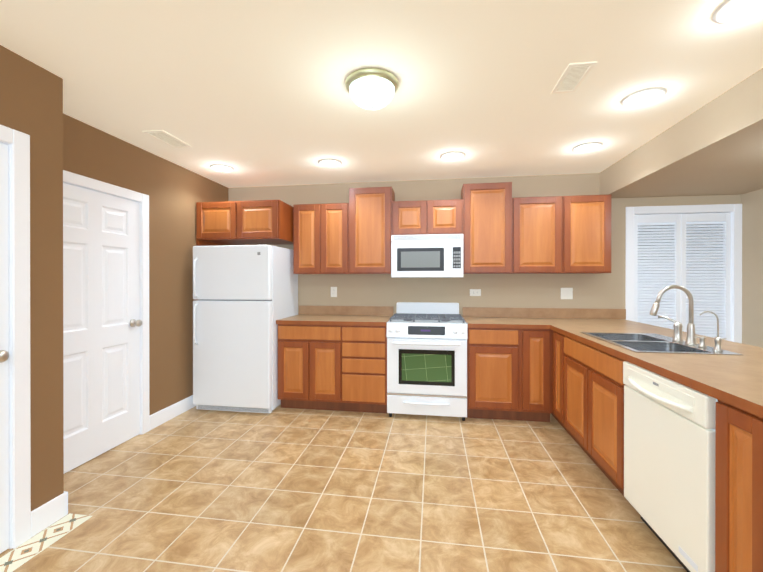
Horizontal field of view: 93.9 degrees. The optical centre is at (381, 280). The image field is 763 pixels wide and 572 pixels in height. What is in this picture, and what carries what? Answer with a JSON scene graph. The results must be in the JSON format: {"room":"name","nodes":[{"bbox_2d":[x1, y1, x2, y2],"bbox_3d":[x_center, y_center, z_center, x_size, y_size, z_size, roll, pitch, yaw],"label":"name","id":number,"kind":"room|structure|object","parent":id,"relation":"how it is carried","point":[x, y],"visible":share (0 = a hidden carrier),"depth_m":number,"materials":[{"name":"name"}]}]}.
{"room":"kitchen","nodes":[
{"label":"kitchen","id":0,"kind":"room"},
{"bbox_2d":[0,45,39,510],"bbox_3d":[-2.148,0.098,-0.145,0.120,2.440,4.090,0,0,8],"label":"wall","id":1,"kind":"structure","parent":0,"point":[19,92],"depth_m":1.84,"materials":[{"name":"brown paint"}]},
{"bbox_2d":[0,125,30,548],"bbox_3d":[-1.923,0.287,1.349,0.138,2.055,0.960,0,0,8],"label":"door frame","id":2,"kind":"structure","parent":1,"relation":"in","point":[17,142],"depth_m":1.76,"materials":[{"name":"white wood"}]},
{"bbox_2d":[0,143,8,553],"bbox_3d":[-1.862,0.323,1.340,0.106,1.970,0.804,0,0,8],"label":"door","id":3,"kind":"structure","parent":2,"relation":"attached to","point":[4,410],"depth_m":1.72,"materials":[{"name":"white wood"}]},
{"bbox_2d":[31,395,195,536],"bbox_3d":[-2.108,1.250,1.130,0.435,0.130,6.380,0,0,8],"label":"baseboard","id":4,"kind":"structure","parent":1,"relation":"attached to","point":[48,514],"depth_m":1.97,"materials":[{"name":"white wood"}]},
{"bbox_2d":[39,66,63,505],"bbox_3d":[-2.054,0.093,1.968,0.540,2.440,0.120,0,0,8],"label":"wall","id":5,"kind":"structure","parent":0,"point":[51,268],"depth_m":1.93,"materials":[{"name":"brown paint"}]},
{"bbox_2d":[63,114,227,415],"bbox_3d":[-2.079,0.090,3.260,0.120,2.440,2.430,0,0,8],"label":"wall","id":6,"kind":"structure","parent":0,"point":[175,192],"depth_m":3.29,"materials":[{"name":"brown paint"}]},
{"bbox_2d":[63,183,141,473],"bbox_3d":[-2.099,0.321,2.632,0.106,1.970,0.804,0,0,8],"label":"door","id":7,"kind":"structure","parent":6,"relation":"in","point":[102,322],"depth_m":2.67,"materials":[{"name":"white wood"}]},
{"bbox_2d":[63,170,148,434],"bbox_3d":[-2.159,0.284,2.641,0.138,2.055,0.960,0,0,8],"label":"door frame","id":8,"kind":"structure","parent":6,"relation":"attached to","point":[74,179],"depth_m":3.04,"materials":[{"name":"white wood"}]},
{"bbox_2d":[0,404,686,571],"bbox_3d":[0.450,1.344,1.123,5.940,0.061,7.340,0,0,8],"label":"floor","id":9,"kind":"structure","parent":0,"point":[277,489],"depth_m":2.11,"materials":[{"name":"tile"}]},
{"bbox_2d":[193,245,297,412],"bbox_3d":[-1.437,0.479,3.842,0.813,1.660,0.797,0,0,8],"label":"refrigerator","id":10,"kind":"object","parent":9,"relation":"on","point":[246,296],"visible":0.96,"depth_m":3.51,"materials":[{"name":"white metal"}]},
{"bbox_2d":[278,324,386,412],"bbox_3d":[-0.458,0.872,3.813,1.116,0.875,0.625,0,0,8],"label":"base cabinet","id":11,"kind":"object","parent":9,"relation":"on","point":[334,367],"visible":1,"depth_m":3.51,"materials":[{"name":"brown wood"}]},
{"bbox_2d":[276,305,393,325],"bbox_3d":[-0.462,0.362,3.809,1.116,0.143,0.639,0,0,8],"label":"countertop","id":12,"kind":"structure","parent":11,"relation":"on","point":[308,315],"depth_m":3.95,"materials":[{"name":"laminate"}]},
{"bbox_2d":[386,302,467,420],"bbox_3d":[0.461,0.774,3.617,0.751,1.070,0.698,0,0,8],"label":"range","id":13,"kind":"object","parent":9,"relation":"on","point":[426,358],"visible":1,"depth_m":3.34,"materials":[{"name":"metal"}]},
{"bbox_2d":[466,327,552,421],"bbox_3d":[1.220,0.872,3.569,0.757,0.875,0.625,0,0,8],"label":"base cabinet","id":14,"kind":"object","parent":9,"relation":"on","point":[509,374],"visible":0.98,"depth_m":3.27,"materials":[{"name":"brown wood"}]},
{"bbox_2d":[462,307,547,328],"bbox_3d":[1.193,0.362,3.564,0.699,0.143,0.649,0,0,8],"label":"countertop","id":15,"kind":"structure","parent":14,"relation":"on","point":[475,317],"depth_m":3.79,"materials":[{"name":"laminate"}]},
{"bbox_2d":[551,331,558,421],"bbox_3d":[1.814,0.873,2.962,0.630,0.876,0.308,0,0,8],"label":"base cabinet","id":16,"kind":"object","parent":9,"relation":"on","point":[555,414],"depth_m":3.10,"materials":[{"name":"brown wood"}]},
{"bbox_2d":[544,308,615,312],"bbox_3d":[1.895,0.362,3.462,0.480,0.143,0.649,0,0,8],"label":"backsplash","id":17,"kind":"structure","parent":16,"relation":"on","point":[562,310],"depth_m":3.74,"materials":[{"name":"laminate"}]},
{"bbox_2d":[559,333,610,480],"bbox_3d":[1.739,0.874,2.448,0.630,0.876,1.023,0,0,8],"label":"base cabinet","id":18,"kind":"object","parent":9,"relation":"on","point":[588,400],"depth_m":2.47,"materials":[{"name":"brown wood"}]},
{"bbox_2d":[536,308,762,417],"bbox_3d":[1.839,0.365,2.349,0.930,0.143,2.869,0,0,8],"label":"countertop","id":19,"kind":"structure","parent":18,"relation":"on","point":[736,381],"depth_m":1.81,"materials":[{"name":"laminate"}]},
{"bbox_2d":[580,332,742,354],"bbox_3d":[1.731,0.474,2.320,0.530,0.161,0.760,0,0,8],"label":"sink basin","id":20,"kind":"object","parent":19,"relation":"in","point":[646,343],"visible":0.35,"depth_m":2.31,"materials":[{"name":"silver metal"}]},
{"bbox_2d":[650,285,726,351],"bbox_3d":[1.819,0.209,2.204,0.263,0.368,0.442,0,0,8],"label":"faucet","id":21,"kind":"object","parent":19,"relation":"on","point":[691,337],"visible":1,"depth_m":2.21,"materials":[{"name":"silver metal"}]},
{"bbox_2d":[611,355,635,509],"bbox_3d":[1.621,0.876,1.634,0.630,0.876,0.787,0,0,8],"label":"base cabinet","id":22,"kind":"object","parent":9,"relation":"on","point":[617,385],"depth_m":2.06,"materials":[{"name":"brown wood"}]},
{"bbox_2d":[623,361,717,571],"bbox_3d":[1.577,0.878,1.635,0.656,0.870,0.616,0,0,8],"label":"dishwasher","id":23,"kind":"object","parent":9,"relation":"on","point":[669,460],"visible":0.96,"depth_m":1.57,"materials":[{"name":"white plastic"}]},
{"bbox_2d":[715,400,762,571],"bbox_3d":[1.556,0.877,1.186,0.630,0.876,0.266,0,0,8],"label":"base cabinet","id":24,"kind":"object","parent":9,"relation":"on","point":[738,432],"depth_m":1.25,"materials":[{"name":"brown wood"}]},
{"bbox_2d":[0,0,762,187],"bbox_3d":[0.400,-1.155,0.771,5.940,0.060,6.640,0,0,8],"label":"ceiling","id":25,"kind":"structure","parent":0,"point":[254,93],"depth_m":1.95,"materials":[{"name":"paint"}]},
{"bbox_2d":[142,130,191,147],"bbox_3d":[-1.696,-1.124,2.833,0.170,0.008,0.330,0,0,8],"label":"ceiling vent","id":26,"kind":"object","parent":25,"relation":"in","point":[167,138],"visible":1,"depth_m":2.81,"materials":[{"name":"beige metal"}]},
{"bbox_2d":[210,164,233,171],"bbox_3d":[-1.591,-1.125,3.556,0.224,0.011,0.224,0,0,8],"label":"recessed light","id":27,"kind":"object","parent":25,"relation":"in","point":[221,167],"visible":0.98,"depth_m":3.54,"materials":[{"name":"white"}]},
{"bbox_2d":[318,158,341,166],"bbox_3d":[-0.492,-1.125,3.397,0.224,0.011,0.224,0,0,8],"label":"recessed light","id":28,"kind":"object","parent":25,"relation":"in","point":[327,162],"visible":1,"depth_m":3.39,"materials":[{"name":"white"}]},
{"bbox_2d":[345,68,398,109],"bbox_3d":[-0.054,-1.050,2.030,0.306,0.153,0.306,0,0,8],"label":"lamp","id":29,"kind":"object","parent":25,"relation":"attached to","point":[372,88],"visible":1,"depth_m":1.94,"materials":[{"name":"white glass"}]},
{"bbox_2d":[440,151,464,160],"bbox_3d":[0.643,-1.124,3.212,0.224,0.011,0.224,0,0,8],"label":"recessed light","id":30,"kind":"object","parent":25,"relation":"in","point":[453,155],"visible":1,"depth_m":3.20,"materials":[{"name":"white"}]},
{"bbox_2d":[551,62,596,93],"bbox_3d":[1.060,-1.123,1.979,0.135,0.008,0.290,0,0,8],"label":"ceiling vent","id":31,"kind":"object","parent":25,"relation":"in","point":[573,77],"visible":1,"depth_m":1.96,"materials":[{"name":"beige metal"}]},
{"bbox_2d":[572,142,602,152],"bbox_3d":[1.734,-1.124,3.003,0.224,0.011,0.224,0,0,8],"label":"recessed light","id":32,"kind":"object","parent":25,"relation":"in","point":[585,147],"visible":1,"depth_m":2.99,"materials":[{"name":"white"}]},
{"bbox_2d":[621,87,666,106],"bbox_3d":[1.605,-1.122,2.183,0.224,0.011,0.224,0,0,8],"label":"recessed light","id":33,"kind":"object","parent":25,"relation":"in","point":[643,96],"visible":1,"depth_m":2.17,"materials":[{"name":"white"}]},
{"bbox_2d":[599,68,762,197],"bbox_3d":[2.473,-0.989,0.471,1.310,0.270,6.400,0,0,8],"label":"soffit beam","id":34,"kind":"structure","parent":25,"relation":"attached to","point":[714,146],"depth_m":2.62,"materials":[{"name":"beige paint"}]},
{"bbox_2d":[713,0,762,23],"bbox_3d":[1.493,-1.120,1.441,0.224,0.011,0.224,0,0,8],"label":"recessed light","id":35,"kind":"object","parent":25,"relation":"in","point":[729,11],"visible":1,"depth_m":1.48,"materials":[{"name":"white"}]},
{"bbox_2d":[228,173,740,315],"bbox_3d":[0.868,0.089,4.000,5.740,2.440,0.120,0,0,8],"label":"wall","id":36,"kind":"structure","parent":0,"point":[600,291],"depth_m":3.91,"materials":[{"name":"beige paint"}]},
{"bbox_2d":[331,287,336,296],"bbox_3d":[-0.554,0.128,4.141,0.075,0.118,0.008,0,0,8],"label":"electrical outlet","id":37,"kind":"object","parent":36,"relation":"attached to","point":[333,291],"visible":1,"depth_m":4.14,"materials":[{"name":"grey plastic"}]},
{"bbox_2d":[293,187,394,273],"bbox_3d":[-0.409,-0.534,3.957,1.085,0.915,0.323,0,0,8],"label":"upper cabinet","id":38,"kind":"object","parent":36,"relation":"attached to","point":[353,235],"visible":0.98,"depth_m":3.80,"materials":[{"name":"brown wood"}]},
{"bbox_2d":[392,199,462,234],"bbox_3d":[0.491,-0.656,3.829,0.729,0.360,0.317,0,0,8],"label":"upper cabinet","id":39,"kind":"object","parent":36,"relation":"attached to","point":[424,217],"visible":0.98,"depth_m":3.67,"materials":[{"name":"brown wood"}]},
{"bbox_2d":[391,234,462,277],"bbox_3d":[0.485,-0.251,3.789,0.723,0.436,0.400,0,0,8],"label":"microwave","id":40,"kind":"object","parent":39,"relation":"attached to","point":[429,256],"visible":1,"depth_m":3.59,"materials":[{"name":"white plastic"}]},
{"bbox_2d":[470,289,480,295],"bbox_3d":[1.031,0.129,3.911,0.118,0.075,0.008,0,0,8],"label":"electrical outlet","id":41,"kind":"object","parent":36,"relation":"attached to","point":[475,292],"visible":1,"depth_m":3.91,"materials":[{"name":"white plastic"}]},
{"bbox_2d":[461,182,520,273],"bbox_3d":[1.126,-0.534,3.735,0.550,0.915,0.323,0,0,8],"label":"upper cabinet","id":42,"kind":"object","parent":36,"relation":"attached to","point":[504,232],"depth_m":3.58,"materials":[{"name":"brown wood"}]},
{"bbox_2d":[521,196,572,273],"bbox_3d":[1.599,-0.456,3.670,0.544,0.760,0.317,0,0,8],"label":"upper cabinet","id":43,"kind":"object","parent":36,"relation":"attached to","point":[546,222],"depth_m":3.51,"materials":[{"name":"brown wood"}]},
{"bbox_2d":[561,288,572,298],"bbox_3d":[1.964,0.134,3.774,0.118,0.122,0.011,0,0,8],"label":"outlet","id":44,"kind":"object","parent":36,"relation":"attached to","point":[566,293],"visible":1,"depth_m":3.77,"materials":[{"name":"white plastic"}]},
{"bbox_2d":[573,194,610,273],"bbox_3d":[1.984,-0.456,3.614,0.519,0.760,0.317,0,0,8],"label":"upper cabinet","id":45,"kind":"object","parent":36,"relation":"attached to","point":[591,213],"depth_m":3.45,"materials":[{"name":"brown wood"}]},
{"bbox_2d":[634,213,730,340],"bbox_3d":[3.060,0.306,3.648,0.902,1.982,0.031,0,0,8],"label":"door","id":46,"kind":"structure","parent":36,"relation":"in","point":[710,290],"depth_m":3.63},
{"bbox_2d":[625,204,741,342],"bbox_3d":[3.063,0.272,3.673,1.058,2.075,0.138,0,0,8],"label":"door frame","id":47,"kind":"structure","parent":36,"relation":"attached to","point":[735,210],"depth_m":3.57,"materials":[{"name":"white wood"}]},
{"bbox_2d":[741,189,762,347],"bbox_3d":[3.181,0.096,0.370,0.120,2.440,6.640,0,0,8],"label":"wall","id":48,"kind":"structure","parent":0,"point":[752,267],"depth_m":3.42,"materials":[{"name":"beige paint"}]}
]}

